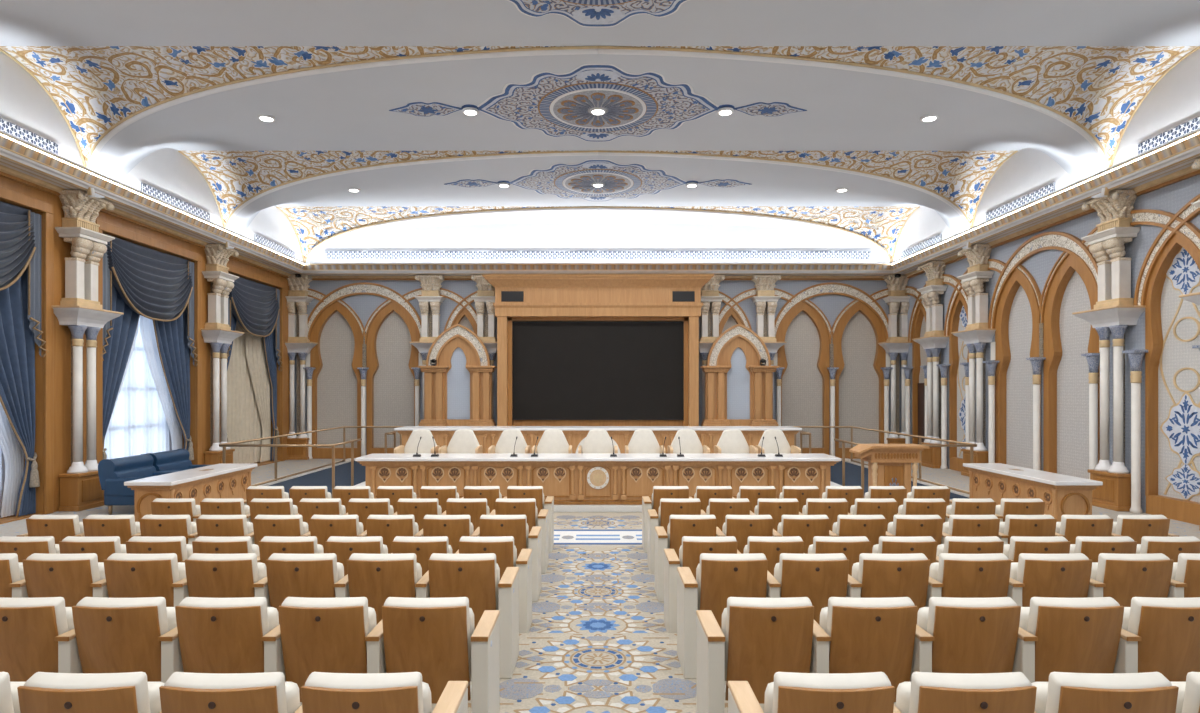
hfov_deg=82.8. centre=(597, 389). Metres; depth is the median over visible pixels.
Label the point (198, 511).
seat cushion
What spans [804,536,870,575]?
seat
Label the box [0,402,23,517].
drape
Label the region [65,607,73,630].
seat cushion
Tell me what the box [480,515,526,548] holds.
seat back
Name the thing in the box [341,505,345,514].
seat cushion
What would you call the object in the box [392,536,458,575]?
seat
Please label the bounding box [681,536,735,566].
seat back
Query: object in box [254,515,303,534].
backrest
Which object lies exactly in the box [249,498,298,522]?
seat
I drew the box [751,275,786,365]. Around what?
wall column
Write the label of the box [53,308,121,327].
shelf
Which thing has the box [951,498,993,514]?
backrest
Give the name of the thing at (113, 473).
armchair
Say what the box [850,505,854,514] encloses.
seat cushion
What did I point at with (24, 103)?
wall
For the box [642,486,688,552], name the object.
seat
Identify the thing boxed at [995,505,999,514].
seat cushion
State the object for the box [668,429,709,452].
armchair
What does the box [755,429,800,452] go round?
armchair
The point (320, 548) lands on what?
seat cushion
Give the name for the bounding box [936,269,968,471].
blind arch
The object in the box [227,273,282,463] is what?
window curtain
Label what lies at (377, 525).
backrest
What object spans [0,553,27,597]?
seat
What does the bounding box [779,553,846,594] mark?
cushion
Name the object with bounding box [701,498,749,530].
seat
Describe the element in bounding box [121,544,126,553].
seat cushion
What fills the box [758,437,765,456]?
microphone
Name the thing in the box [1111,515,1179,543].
seat
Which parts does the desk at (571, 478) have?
panel moulding, panel moulding, panel moulding, panel moulding, panel moulding, frieze moulding, panel moulding, panel moulding, panel moulding, panel moulding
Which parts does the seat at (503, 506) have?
panel, panel, armrest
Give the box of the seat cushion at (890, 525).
[887,522,892,533]
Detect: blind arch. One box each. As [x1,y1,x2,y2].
[303,282,422,458]
[440,288,484,336]
[711,288,755,336]
[773,282,892,458]
[901,284,926,462]
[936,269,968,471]
[983,227,1099,478]
[1122,194,1199,524]
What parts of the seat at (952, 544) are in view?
panel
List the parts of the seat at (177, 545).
panel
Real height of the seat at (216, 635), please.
0.840 m
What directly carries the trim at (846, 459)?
on the floor
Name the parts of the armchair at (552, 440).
arm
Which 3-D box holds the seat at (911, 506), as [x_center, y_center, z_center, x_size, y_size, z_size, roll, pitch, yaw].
[3.670,1.654,7.865,0.550,0.840,0.470,0,0,0]
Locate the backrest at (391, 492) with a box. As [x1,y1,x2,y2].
[377,486,413,498]
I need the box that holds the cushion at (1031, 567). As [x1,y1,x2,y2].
[1017,553,1088,582]
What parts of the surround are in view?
cornice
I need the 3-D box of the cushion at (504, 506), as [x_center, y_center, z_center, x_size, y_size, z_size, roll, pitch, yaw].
[-0.935,1.484,7.753,0.457,0.500,0.207,0,0,0]
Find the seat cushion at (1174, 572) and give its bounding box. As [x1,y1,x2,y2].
[1171,562,1177,579]
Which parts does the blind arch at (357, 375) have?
wood frame, wallpaper panel, wood frame, wallpaper panel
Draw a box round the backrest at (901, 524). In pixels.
[892,515,941,534]
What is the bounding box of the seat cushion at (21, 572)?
[18,562,24,579]
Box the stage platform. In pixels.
[354,481,841,511]
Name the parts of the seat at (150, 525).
panel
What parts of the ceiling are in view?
arch molding, arch molding, arch molding, arch molding, arch molding, arch molding, groin molding, groin molding, groin molding, groin molding, groin molding, groin molding, arch molding, arch molding, arch molding, arch molding, arch molding, arch molding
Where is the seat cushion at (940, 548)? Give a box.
[936,544,943,556]
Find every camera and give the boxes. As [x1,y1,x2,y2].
[430,359,436,365]
[760,359,765,365]
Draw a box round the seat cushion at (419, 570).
[417,563,421,581]
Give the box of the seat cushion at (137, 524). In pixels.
[135,522,140,533]
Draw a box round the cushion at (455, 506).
[447,498,487,514]
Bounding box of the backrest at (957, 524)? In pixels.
[948,515,997,534]
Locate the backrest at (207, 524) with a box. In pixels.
[198,515,247,534]
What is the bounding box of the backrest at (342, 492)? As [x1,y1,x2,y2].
[334,486,370,498]
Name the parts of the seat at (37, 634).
panel, armrest, panel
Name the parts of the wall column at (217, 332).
pedestal panel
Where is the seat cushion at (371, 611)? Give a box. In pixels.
[368,607,376,631]
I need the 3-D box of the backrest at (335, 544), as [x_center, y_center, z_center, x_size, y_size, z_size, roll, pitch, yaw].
[-2.045,1.484,5.745,0.457,0.500,0.207,0,0,0]
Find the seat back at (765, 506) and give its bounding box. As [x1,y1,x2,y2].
[757,498,797,514]
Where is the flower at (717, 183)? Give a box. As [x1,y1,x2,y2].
[716,182,730,185]
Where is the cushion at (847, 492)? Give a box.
[825,486,861,498]
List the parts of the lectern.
turned post, panel, turned post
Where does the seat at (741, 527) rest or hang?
on the floor
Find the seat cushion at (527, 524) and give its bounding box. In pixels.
[527,524,528,548]
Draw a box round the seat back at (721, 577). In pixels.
[698,553,766,609]
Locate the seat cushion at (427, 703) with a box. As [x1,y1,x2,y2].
[422,682,431,712]
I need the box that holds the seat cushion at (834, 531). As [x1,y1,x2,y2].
[832,522,836,533]
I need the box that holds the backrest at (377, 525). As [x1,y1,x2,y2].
[367,515,414,536]
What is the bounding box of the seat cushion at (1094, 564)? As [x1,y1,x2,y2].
[1091,562,1097,579]
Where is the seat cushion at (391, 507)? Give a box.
[390,505,393,514]
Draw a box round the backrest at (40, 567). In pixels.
[26,553,99,582]
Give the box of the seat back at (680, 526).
[669,515,715,548]
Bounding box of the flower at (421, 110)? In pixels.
[418,107,437,113]
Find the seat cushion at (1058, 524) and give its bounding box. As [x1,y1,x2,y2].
[1055,522,1060,533]
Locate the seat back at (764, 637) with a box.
[725,597,811,680]
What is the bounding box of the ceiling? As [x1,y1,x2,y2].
[0,0,1199,262]
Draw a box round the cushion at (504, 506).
[496,498,535,515]
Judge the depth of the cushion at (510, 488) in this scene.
8.67 m
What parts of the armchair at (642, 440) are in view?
arm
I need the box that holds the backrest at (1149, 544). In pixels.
[1140,536,1199,553]
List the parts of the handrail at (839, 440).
post, post, rail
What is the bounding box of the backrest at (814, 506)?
[806,498,846,514]
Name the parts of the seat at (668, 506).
armrest, panel, panel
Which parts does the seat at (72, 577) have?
armrest, panel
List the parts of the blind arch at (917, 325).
wood frame, wallpaper panel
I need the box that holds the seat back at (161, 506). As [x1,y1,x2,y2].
[153,498,195,515]
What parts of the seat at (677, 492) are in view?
panel, armrest, panel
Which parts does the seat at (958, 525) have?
panel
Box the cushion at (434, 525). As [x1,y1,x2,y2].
[424,515,470,535]
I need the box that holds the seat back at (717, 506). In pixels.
[708,498,748,514]
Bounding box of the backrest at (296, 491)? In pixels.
[291,486,327,497]
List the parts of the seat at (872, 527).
armrest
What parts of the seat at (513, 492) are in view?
panel, panel, armrest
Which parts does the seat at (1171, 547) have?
panel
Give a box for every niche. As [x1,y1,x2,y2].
[418,324,496,425]
[700,324,778,425]
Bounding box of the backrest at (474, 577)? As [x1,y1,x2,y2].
[429,553,497,609]
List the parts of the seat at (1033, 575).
panel, armrest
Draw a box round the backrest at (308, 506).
[300,498,341,514]
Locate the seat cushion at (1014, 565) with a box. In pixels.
[1010,562,1017,579]
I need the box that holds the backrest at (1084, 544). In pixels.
[1075,536,1133,552]
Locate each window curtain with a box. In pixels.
[0,201,48,517]
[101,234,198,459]
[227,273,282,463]
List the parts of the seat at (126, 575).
armrest, panel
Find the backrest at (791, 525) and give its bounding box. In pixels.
[781,515,828,536]
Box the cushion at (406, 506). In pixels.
[398,498,438,514]
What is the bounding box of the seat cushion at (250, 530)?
[247,522,253,533]
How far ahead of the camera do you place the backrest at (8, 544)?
5.65 m
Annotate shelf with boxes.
[52,306,123,314]
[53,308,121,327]
[201,329,244,333]
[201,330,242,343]
[285,342,317,343]
[285,343,316,352]
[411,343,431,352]
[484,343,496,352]
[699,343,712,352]
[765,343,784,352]
[878,342,909,343]
[879,343,910,352]
[912,336,948,339]
[913,337,948,348]
[951,329,995,333]
[953,330,995,343]
[1072,306,1145,314]
[1074,308,1144,327]
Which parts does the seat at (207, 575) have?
panel, armrest, panel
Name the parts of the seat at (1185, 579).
panel, armrest, panel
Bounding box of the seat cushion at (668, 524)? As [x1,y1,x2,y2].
[667,524,668,548]
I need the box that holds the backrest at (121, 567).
[107,553,178,582]
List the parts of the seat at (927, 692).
armrest, panel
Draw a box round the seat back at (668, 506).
[660,498,699,515]
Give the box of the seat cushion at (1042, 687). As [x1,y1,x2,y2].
[1031,682,1047,712]
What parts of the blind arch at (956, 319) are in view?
wood frame, wallpaper panel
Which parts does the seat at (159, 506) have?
panel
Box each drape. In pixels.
[0,268,35,515]
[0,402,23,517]
[103,281,138,439]
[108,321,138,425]
[140,315,181,449]
[154,306,189,449]
[227,309,236,369]
[227,321,261,463]
[246,332,270,461]
[262,328,276,460]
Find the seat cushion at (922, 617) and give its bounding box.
[917,607,928,631]
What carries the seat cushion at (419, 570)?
on the seat at (375, 577)
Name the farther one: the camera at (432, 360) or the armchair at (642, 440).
the camera at (432, 360)
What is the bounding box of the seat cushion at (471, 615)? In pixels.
[469,608,474,644]
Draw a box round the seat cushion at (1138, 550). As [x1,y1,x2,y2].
[1136,544,1140,553]
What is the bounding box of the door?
[918,383,924,443]
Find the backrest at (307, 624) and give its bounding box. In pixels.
[281,597,369,650]
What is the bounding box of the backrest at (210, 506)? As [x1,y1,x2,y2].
[202,498,244,514]
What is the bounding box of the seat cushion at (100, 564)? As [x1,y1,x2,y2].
[98,562,104,579]
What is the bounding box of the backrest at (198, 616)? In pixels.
[179,597,268,635]
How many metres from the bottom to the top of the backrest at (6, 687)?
0.500 m
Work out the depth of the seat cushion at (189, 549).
5.81 m
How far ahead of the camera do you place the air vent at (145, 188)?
13.99 m
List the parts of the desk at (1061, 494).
moulding, arch moulding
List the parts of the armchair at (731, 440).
arm, arm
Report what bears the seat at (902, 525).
on the floor
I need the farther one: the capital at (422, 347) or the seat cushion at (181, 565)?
the capital at (422, 347)
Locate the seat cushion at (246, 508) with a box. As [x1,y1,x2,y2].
[244,505,249,514]
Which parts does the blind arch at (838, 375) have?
wallpaper panel, wood frame, wallpaper panel, wood frame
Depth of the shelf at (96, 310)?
11.69 m
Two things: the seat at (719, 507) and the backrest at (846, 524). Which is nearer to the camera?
the backrest at (846, 524)
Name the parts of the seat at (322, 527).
armrest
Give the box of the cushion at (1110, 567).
[1096,553,1169,582]
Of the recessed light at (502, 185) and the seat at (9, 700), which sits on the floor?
the seat at (9, 700)
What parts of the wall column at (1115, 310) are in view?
pedestal panel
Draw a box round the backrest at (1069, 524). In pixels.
[1060,515,1110,534]
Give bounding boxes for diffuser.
[260,117,272,120]
[465,111,475,114]
[592,110,603,114]
[720,111,730,114]
[923,117,935,120]
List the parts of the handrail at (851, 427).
post, rail, rail, post, post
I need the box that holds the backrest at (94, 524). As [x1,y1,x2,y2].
[85,515,135,534]
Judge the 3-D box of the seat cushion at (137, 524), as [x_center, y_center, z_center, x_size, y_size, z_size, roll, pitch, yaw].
[-4.820,1.539,6.858,0.470,0.426,0.159,0,0,0]
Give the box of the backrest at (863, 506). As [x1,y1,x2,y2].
[854,498,895,514]
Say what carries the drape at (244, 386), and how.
hanging from the window curtain at (253, 356)
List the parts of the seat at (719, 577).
panel, armrest, panel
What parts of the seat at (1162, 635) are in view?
panel, armrest, panel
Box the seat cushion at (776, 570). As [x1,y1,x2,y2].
[774,563,778,581]
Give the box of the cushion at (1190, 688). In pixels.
[1182,672,1199,712]
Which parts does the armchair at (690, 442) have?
arm, arm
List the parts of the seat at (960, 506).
panel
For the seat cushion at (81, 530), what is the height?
0.426 m
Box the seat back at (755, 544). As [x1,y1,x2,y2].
[747,536,802,553]
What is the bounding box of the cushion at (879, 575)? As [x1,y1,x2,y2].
[858,553,927,596]
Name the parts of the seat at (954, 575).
panel, armrest, panel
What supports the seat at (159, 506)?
on the floor
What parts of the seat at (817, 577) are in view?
panel, armrest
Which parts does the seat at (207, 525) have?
panel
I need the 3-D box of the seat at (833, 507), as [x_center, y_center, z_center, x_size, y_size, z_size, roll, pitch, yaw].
[2.560,1.654,7.865,0.550,0.840,0.470,0,0,0]
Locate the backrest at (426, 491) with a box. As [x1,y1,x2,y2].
[421,486,456,497]
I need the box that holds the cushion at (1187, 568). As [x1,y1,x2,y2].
[1175,553,1199,582]
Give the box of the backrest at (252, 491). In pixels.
[247,486,284,497]
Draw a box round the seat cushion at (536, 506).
[536,506,537,525]
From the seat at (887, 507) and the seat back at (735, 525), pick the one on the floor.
the seat at (887, 507)
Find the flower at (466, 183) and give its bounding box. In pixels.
[465,182,479,185]
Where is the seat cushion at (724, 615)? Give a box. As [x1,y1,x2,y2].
[721,608,726,644]
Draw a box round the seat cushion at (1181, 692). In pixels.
[1171,682,1185,712]
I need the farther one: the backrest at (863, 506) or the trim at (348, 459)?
the trim at (348, 459)
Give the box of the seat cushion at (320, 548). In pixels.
[317,544,323,553]
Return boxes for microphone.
[413,437,421,456]
[431,437,438,456]
[510,437,517,456]
[531,437,537,456]
[610,437,616,456]
[659,437,666,456]
[677,437,683,456]
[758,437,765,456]
[775,436,782,456]
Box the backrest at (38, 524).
[29,515,80,534]
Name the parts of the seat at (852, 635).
panel, armrest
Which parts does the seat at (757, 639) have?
panel, armrest, panel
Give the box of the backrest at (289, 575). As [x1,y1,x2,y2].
[268,553,337,596]
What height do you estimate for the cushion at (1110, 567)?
0.500 m
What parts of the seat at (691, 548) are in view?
panel, armrest, panel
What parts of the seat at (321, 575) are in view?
armrest, panel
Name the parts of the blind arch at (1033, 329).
wood frame, wallpaper panel, wood frame, wallpaper panel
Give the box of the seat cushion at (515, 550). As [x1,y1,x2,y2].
[514,545,516,566]
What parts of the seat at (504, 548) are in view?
panel, panel, armrest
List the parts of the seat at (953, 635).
panel, armrest, panel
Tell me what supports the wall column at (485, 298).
on the floor
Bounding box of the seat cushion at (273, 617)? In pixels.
[267,607,278,631]
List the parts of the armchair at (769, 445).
arm, arm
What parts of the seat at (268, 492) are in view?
panel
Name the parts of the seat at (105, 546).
panel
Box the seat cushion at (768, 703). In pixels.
[764,682,773,712]
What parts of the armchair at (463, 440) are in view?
arm, arm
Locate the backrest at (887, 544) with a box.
[878,536,934,553]
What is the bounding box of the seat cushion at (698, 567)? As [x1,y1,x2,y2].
[696,563,699,599]
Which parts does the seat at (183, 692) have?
panel, armrest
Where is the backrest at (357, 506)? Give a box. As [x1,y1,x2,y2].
[349,498,389,514]
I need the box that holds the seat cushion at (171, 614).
[166,607,176,630]
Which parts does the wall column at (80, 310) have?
pedestal panel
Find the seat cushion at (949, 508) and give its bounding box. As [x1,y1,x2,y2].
[946,505,951,514]
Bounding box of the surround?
[482,274,713,425]
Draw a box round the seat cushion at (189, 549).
[186,544,192,557]
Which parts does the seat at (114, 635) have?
armrest, panel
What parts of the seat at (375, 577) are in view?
armrest, panel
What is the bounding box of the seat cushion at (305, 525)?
[303,522,308,533]
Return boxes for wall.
[0,51,302,260]
[0,176,289,523]
[294,280,901,454]
[308,223,887,262]
[893,49,1199,260]
[907,174,1199,512]
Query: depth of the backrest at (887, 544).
5.65 m
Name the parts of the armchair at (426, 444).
arm, arm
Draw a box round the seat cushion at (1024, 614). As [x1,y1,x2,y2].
[1019,607,1029,630]
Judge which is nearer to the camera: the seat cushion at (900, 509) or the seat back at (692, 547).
the seat back at (692, 547)
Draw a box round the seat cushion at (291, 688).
[285,682,299,712]
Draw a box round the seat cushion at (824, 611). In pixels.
[819,607,827,631]
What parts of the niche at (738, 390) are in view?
niche panel, sill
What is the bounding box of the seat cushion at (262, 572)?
[257,562,266,579]
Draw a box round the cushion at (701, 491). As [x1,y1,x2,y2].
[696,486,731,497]
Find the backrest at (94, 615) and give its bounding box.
[76,597,168,634]
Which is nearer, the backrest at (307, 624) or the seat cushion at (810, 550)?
the backrest at (307, 624)
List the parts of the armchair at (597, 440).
arm, arm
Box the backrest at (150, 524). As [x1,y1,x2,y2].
[141,515,191,534]
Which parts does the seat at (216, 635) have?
panel, armrest, panel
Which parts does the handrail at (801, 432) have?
post, post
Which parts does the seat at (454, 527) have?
armrest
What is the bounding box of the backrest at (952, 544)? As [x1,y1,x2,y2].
[944,536,1000,552]
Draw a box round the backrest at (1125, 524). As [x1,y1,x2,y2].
[1115,515,1166,534]
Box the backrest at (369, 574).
[349,553,416,594]
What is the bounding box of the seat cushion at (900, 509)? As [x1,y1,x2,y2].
[898,505,902,514]
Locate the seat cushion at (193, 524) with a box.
[191,522,196,533]
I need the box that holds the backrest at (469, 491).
[464,486,499,497]
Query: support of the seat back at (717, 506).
on the seat at (719, 507)
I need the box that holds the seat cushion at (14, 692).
[10,682,24,712]
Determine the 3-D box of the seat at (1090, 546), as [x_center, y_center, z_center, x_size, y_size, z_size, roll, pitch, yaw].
[4.225,1.654,5.857,0.550,0.840,0.470,0,0,0]
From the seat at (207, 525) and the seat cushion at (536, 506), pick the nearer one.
the seat at (207, 525)
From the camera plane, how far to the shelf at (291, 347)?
20.25 m
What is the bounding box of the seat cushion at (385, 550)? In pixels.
[383,544,387,553]
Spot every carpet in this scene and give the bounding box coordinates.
[269,461,365,497]
[432,633,763,712]
[529,546,666,632]
[554,512,641,544]
[830,461,968,498]
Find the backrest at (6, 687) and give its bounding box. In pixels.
[0,672,13,712]
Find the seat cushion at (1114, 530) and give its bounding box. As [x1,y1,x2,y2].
[1112,522,1116,532]
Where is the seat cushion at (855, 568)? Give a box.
[852,562,858,580]
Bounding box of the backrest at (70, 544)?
[62,536,120,552]
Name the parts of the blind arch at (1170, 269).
wood frame, wallpaper panel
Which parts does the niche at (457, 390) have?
sill, niche panel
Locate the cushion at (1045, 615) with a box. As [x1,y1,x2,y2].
[1027,597,1119,634]
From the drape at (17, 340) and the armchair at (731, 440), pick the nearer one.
the drape at (17, 340)
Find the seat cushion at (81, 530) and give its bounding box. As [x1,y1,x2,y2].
[79,522,83,532]
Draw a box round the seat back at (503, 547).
[460,536,514,566]
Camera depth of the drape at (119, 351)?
13.29 m
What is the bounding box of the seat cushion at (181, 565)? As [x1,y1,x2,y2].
[178,562,185,579]
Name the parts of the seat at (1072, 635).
panel, armrest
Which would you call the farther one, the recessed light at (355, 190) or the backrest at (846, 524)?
the recessed light at (355, 190)
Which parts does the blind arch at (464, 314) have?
wood frame, wallpaper panel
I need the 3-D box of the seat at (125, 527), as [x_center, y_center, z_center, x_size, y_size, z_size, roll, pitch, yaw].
[-4.780,1.654,6.851,0.550,0.840,0.470,0,0,0]
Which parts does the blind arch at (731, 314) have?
wallpaper panel, wood frame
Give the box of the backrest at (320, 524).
[311,515,358,534]
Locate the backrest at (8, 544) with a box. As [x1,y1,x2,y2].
[0,536,55,553]
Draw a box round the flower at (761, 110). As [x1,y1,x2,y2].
[758,107,777,113]
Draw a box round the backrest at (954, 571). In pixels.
[937,553,1008,588]
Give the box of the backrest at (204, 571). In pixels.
[187,553,258,588]
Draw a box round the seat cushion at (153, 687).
[148,682,164,712]
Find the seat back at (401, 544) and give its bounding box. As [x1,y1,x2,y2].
[393,536,448,553]
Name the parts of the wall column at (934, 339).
pedestal panel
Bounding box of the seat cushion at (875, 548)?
[872,544,878,553]
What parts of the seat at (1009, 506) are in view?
panel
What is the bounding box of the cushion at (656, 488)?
[653,486,688,490]
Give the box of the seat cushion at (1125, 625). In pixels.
[1122,607,1130,630]
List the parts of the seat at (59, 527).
panel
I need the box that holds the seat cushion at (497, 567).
[496,563,499,599]
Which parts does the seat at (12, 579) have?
panel, armrest, panel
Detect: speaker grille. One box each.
[501,291,523,301]
[672,291,694,301]
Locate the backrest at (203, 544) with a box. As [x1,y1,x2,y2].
[195,536,251,552]
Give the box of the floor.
[0,459,1199,545]
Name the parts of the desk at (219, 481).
arch moulding, moulding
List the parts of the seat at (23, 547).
panel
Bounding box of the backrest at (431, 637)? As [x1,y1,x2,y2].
[384,597,470,680]
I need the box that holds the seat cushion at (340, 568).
[337,562,343,580]
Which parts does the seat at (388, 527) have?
armrest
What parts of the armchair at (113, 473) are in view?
leg, seat, arm, backrest, arm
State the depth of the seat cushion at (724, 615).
3.81 m
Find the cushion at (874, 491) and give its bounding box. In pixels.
[868,486,904,497]
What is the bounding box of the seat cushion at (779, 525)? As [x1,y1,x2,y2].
[777,522,780,533]
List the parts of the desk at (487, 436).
frieze moulding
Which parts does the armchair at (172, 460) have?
backrest, arm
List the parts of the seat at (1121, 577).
panel, armrest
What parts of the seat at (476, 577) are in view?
panel, panel, armrest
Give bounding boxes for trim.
[0,128,1199,279]
[0,187,284,514]
[253,458,354,485]
[841,458,968,496]
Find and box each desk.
[124,464,256,521]
[355,453,840,504]
[394,426,801,452]
[963,463,1102,521]
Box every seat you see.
[0,536,59,561]
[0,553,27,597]
[0,597,82,681]
[0,672,24,712]
[16,515,84,543]
[17,672,164,712]
[22,553,108,606]
[59,536,126,561]
[72,597,183,682]
[83,515,140,543]
[104,553,188,606]
[125,536,192,562]
[139,515,197,543]
[150,498,200,521]
[159,672,302,712]
[175,597,301,705]
[185,553,270,606]
[192,536,259,561]
[196,515,254,543]
[200,498,250,521]
[244,486,288,505]
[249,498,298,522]
[253,515,310,545]
[259,536,323,564]
[266,553,349,623]
[278,597,385,701]
[289,486,330,512]
[298,498,347,530]
[301,672,467,712]
[309,515,366,552]
[325,536,391,575]
[333,486,373,512]
[347,553,429,623]
[348,498,396,530]
[366,515,422,553]
[376,486,419,512]
[382,597,499,712]
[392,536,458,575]
[397,498,445,530]
[420,486,463,512]
[423,515,479,553]
[428,553,518,677]
[446,498,494,530]
[459,536,531,632]
[463,486,506,512]
[479,515,541,601]
[495,498,548,573]
[507,486,553,552]
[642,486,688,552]
[647,498,700,573]
[654,515,716,601]
[664,536,736,632]
[677,553,767,677]
[689,486,732,512]
[696,597,813,712]
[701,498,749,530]
[716,515,772,553]
[728,672,894,712]
[732,486,775,512]
[737,536,803,575]
[750,498,798,530]
[766,553,848,623]
[773,515,829,553]
[776,486,819,512]
[799,498,847,530]
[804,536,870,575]
[810,597,917,701]
[822,486,862,512]
[829,515,886,552]
[846,553,929,623]
[848,498,897,530]
[865,486,906,512]
[872,536,936,564]
[885,515,942,545]
[893,672,1036,712]
[894,597,1020,705]
[897,498,946,522]
[907,486,951,505]
[925,553,1010,606]
[936,536,1003,561]
[941,515,999,543]
[945,498,995,521]
[995,498,1045,521]
[998,515,1056,543]
[1003,536,1070,562]
[1007,553,1091,606]
[1012,597,1123,682]
[1031,672,1178,712]
[1055,515,1112,543]
[1069,536,1136,561]
[1087,553,1173,606]
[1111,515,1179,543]
[1113,597,1199,681]
[1136,536,1199,561]
[1168,553,1199,597]
[1171,672,1199,712]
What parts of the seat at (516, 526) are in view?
panel, panel, armrest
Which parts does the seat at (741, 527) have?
armrest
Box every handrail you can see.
[219,439,361,497]
[223,426,402,485]
[385,431,395,452]
[793,426,972,493]
[800,431,810,452]
[834,439,976,497]
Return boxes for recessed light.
[257,115,275,122]
[348,188,359,192]
[462,107,478,115]
[498,182,509,187]
[590,107,605,115]
[592,182,603,187]
[686,182,697,187]
[717,107,733,115]
[836,188,847,192]
[920,115,938,122]
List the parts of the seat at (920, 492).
panel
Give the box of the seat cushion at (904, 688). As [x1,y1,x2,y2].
[896,682,910,712]
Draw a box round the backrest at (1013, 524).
[1004,515,1054,534]
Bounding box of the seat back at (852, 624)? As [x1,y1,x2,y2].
[826,597,914,650]
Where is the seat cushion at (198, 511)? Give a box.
[196,505,200,514]
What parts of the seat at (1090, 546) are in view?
panel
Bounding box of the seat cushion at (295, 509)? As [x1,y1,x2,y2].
[293,505,297,514]
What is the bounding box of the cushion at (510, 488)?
[507,486,542,490]
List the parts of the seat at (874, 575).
panel, armrest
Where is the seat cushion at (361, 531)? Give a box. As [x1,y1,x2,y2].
[359,522,363,533]
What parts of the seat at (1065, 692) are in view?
panel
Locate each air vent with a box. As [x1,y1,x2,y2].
[0,118,58,154]
[141,182,209,220]
[254,234,294,257]
[325,251,870,259]
[901,234,941,257]
[986,182,1054,220]
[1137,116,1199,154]
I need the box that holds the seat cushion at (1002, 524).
[999,522,1004,533]
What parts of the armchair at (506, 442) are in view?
arm, arm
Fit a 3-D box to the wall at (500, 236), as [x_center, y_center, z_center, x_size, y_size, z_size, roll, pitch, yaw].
[0.000,-4.300,20.575,18.700,1.560,0.650,0,0,0]
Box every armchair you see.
[98,454,177,514]
[146,449,208,470]
[394,429,439,452]
[438,429,482,452]
[488,429,529,452]
[532,429,571,452]
[578,429,617,452]
[625,429,664,452]
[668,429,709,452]
[714,429,757,452]
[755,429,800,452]
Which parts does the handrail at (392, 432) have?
post, post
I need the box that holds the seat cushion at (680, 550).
[679,545,681,566]
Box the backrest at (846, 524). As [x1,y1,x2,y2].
[837,515,884,534]
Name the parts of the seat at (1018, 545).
panel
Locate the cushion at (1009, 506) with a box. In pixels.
[1000,498,1042,515]
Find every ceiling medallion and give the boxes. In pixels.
[389,63,806,141]
[444,159,751,200]
[507,0,688,26]
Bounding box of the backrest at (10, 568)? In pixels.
[0,553,20,582]
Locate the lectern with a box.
[849,444,929,497]
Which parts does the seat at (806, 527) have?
armrest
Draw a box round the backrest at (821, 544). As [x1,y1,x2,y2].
[813,536,868,553]
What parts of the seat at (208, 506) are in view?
panel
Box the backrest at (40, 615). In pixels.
[0,597,67,634]
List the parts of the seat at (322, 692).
panel, armrest, panel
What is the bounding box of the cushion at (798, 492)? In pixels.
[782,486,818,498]
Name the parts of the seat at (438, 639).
panel, panel, armrest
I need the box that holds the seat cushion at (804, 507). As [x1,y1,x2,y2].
[802,505,805,514]
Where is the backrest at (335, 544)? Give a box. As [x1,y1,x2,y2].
[327,536,382,553]
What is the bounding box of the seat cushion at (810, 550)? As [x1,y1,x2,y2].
[808,544,812,553]
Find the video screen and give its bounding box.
[512,321,683,419]
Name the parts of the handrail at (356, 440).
rail, post, post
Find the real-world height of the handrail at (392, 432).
1.094 m
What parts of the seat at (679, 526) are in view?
armrest, panel, panel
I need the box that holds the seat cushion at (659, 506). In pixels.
[658,506,659,525]
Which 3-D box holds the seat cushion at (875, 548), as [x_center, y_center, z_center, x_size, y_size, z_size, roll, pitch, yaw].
[2.600,1.539,5.864,0.470,0.426,0.159,0,0,0]
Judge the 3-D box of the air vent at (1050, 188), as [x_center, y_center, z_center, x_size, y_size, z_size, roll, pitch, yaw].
[8.730,-3.853,14.150,0.030,0.245,2.280,0,0,0]
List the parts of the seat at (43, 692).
panel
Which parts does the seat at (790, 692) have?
panel, armrest, panel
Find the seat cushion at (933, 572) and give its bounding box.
[929,562,938,579]
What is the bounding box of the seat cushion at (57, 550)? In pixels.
[55,544,59,553]
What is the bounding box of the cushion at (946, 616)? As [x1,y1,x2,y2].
[927,597,1016,635]
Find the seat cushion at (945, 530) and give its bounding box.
[942,522,948,533]
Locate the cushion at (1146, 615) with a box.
[1128,597,1199,634]
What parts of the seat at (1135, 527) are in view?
panel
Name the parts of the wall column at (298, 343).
pedestal panel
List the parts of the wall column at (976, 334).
pedestal panel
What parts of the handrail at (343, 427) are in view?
post, post, rail, rail, post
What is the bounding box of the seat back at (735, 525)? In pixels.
[725,515,771,535]
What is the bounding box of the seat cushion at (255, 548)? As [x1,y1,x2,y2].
[252,544,259,556]
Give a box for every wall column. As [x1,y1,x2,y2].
[52,190,123,510]
[201,244,244,464]
[285,275,317,459]
[409,275,444,418]
[471,275,496,418]
[699,275,724,420]
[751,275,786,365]
[878,275,910,443]
[912,261,948,467]
[951,244,995,476]
[1072,190,1145,510]
[1179,158,1199,529]
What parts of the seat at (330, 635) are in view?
armrest, panel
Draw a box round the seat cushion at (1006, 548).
[1003,544,1009,557]
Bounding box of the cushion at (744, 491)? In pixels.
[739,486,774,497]
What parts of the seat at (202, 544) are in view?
panel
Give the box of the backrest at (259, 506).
[251,498,292,514]
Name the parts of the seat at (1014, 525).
panel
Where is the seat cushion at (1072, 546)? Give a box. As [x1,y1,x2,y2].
[1069,544,1074,553]
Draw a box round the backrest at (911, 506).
[903,498,944,514]
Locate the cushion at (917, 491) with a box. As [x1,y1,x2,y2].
[911,486,948,497]
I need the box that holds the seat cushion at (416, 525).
[415,522,418,533]
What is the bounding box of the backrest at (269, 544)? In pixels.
[261,536,317,553]

